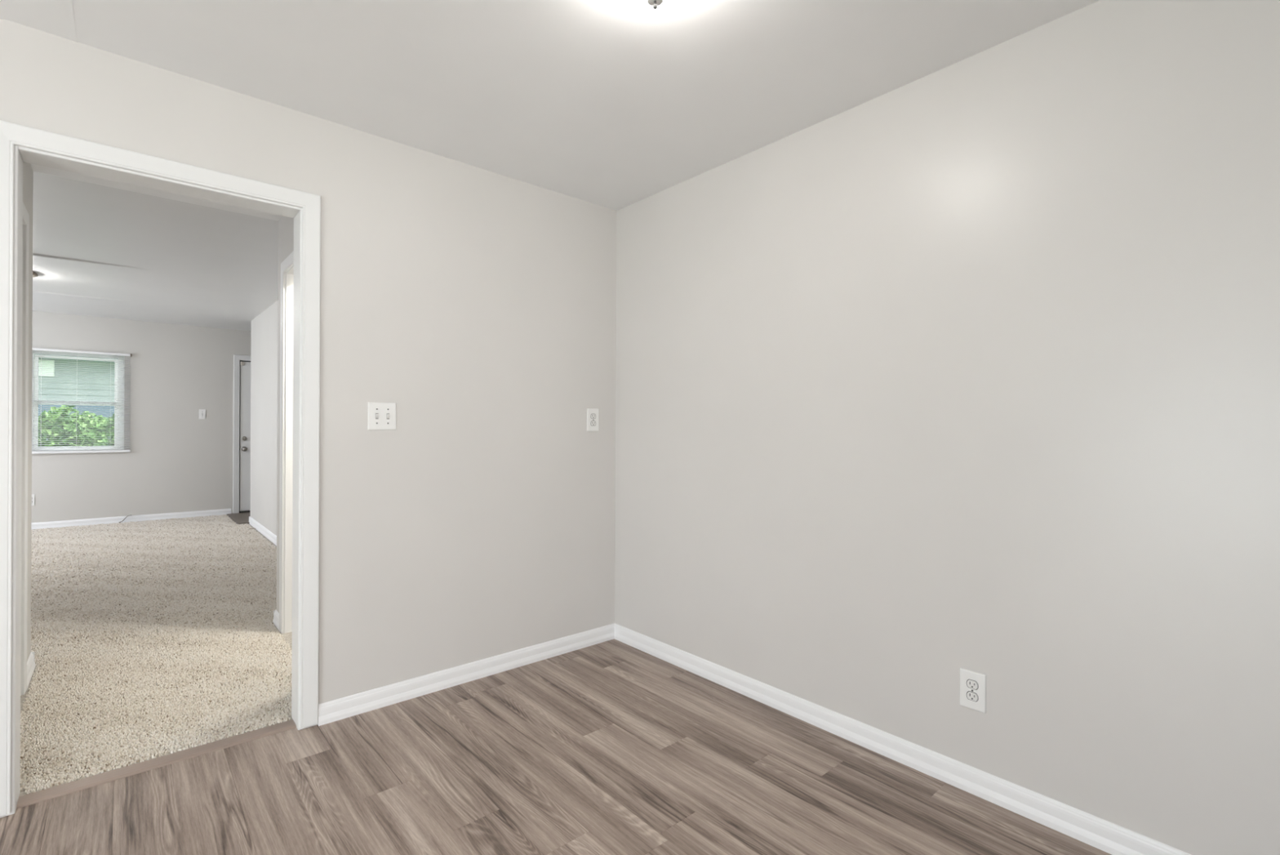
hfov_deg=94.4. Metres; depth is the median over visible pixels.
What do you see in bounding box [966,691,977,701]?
receptacle
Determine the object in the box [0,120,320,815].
door frame
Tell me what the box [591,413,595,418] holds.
receptacle
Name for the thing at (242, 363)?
door
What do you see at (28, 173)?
wall
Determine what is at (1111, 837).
baseboard
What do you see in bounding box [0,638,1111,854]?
floor
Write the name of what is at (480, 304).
wall
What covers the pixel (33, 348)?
window blind
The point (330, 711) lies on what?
baseboard
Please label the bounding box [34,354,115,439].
house
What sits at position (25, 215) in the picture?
door frame
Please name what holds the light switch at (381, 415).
attached to the wall at (480, 304)
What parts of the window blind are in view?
ladder cord, rail, ladder cord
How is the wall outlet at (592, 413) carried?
attached to the wall at (480, 304)
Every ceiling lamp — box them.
[32,271,38,277]
[626,0,683,12]
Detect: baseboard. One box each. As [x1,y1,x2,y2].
[26,651,35,688]
[31,508,231,529]
[248,515,276,545]
[272,609,279,630]
[317,622,614,725]
[613,622,1191,854]
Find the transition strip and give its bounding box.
[16,719,296,808]
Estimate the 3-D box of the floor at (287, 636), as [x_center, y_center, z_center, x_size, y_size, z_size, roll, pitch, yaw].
[-4.394,1.190,4.268,5.600,0.084,6.735,0,0,-41]
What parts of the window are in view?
sash, sash, sill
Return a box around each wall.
[0,17,616,817]
[22,161,33,660]
[31,311,250,522]
[276,215,293,613]
[614,0,1279,854]
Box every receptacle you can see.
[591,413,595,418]
[966,679,977,688]
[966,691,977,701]
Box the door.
[232,354,250,513]
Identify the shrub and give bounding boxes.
[38,404,108,446]
[78,411,114,444]
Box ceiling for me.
[0,0,1099,330]
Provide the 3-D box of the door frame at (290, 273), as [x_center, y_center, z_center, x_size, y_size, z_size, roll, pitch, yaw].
[-1.728,0.119,3.124,0.132,2.138,0.957,0,0,-41]
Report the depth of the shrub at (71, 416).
8.07 m
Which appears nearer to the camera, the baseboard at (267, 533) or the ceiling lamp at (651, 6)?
the ceiling lamp at (651, 6)
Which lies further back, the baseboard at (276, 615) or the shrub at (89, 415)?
the shrub at (89, 415)
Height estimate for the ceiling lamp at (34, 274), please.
0.106 m
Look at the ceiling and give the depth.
2.14 m
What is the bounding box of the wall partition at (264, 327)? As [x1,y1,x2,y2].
[249,300,277,535]
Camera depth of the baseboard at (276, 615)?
3.53 m
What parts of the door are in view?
frame, knob, panel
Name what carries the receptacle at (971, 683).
attached to the wall outlet at (972, 683)
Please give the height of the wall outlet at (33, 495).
0.128 m
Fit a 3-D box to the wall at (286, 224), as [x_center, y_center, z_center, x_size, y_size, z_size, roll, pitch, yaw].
[-1.524,-0.050,3.254,0.577,2.490,1.373,0,0,-41]
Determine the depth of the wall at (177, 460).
7.28 m
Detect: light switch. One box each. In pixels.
[199,408,205,418]
[368,402,395,429]
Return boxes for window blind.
[31,347,131,453]
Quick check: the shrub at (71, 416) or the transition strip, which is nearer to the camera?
the transition strip
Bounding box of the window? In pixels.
[31,350,127,453]
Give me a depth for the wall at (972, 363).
1.89 m
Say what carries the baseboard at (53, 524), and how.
attached to the wall at (177, 460)
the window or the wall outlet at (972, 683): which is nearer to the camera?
the wall outlet at (972, 683)
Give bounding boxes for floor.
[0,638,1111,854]
[18,520,292,795]
[226,511,249,524]
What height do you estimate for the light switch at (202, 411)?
0.125 m
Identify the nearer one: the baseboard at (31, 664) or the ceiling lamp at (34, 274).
the baseboard at (31, 664)
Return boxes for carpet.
[20,514,291,794]
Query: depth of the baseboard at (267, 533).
6.41 m
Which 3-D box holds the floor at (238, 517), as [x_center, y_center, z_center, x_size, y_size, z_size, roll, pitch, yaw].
[-4.622,1.160,7.822,1.270,0.050,1.020,0,0,-41]
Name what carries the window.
in the wall at (177, 460)
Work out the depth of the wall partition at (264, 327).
6.43 m
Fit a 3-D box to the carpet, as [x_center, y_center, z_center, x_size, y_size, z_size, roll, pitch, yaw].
[-3.972,1.158,4.597,2.191,0.044,6.673,0,0,-41]
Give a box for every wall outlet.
[31,493,35,505]
[586,408,599,431]
[960,667,986,712]
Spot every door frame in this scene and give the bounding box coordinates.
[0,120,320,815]
[20,202,29,694]
[279,250,293,633]

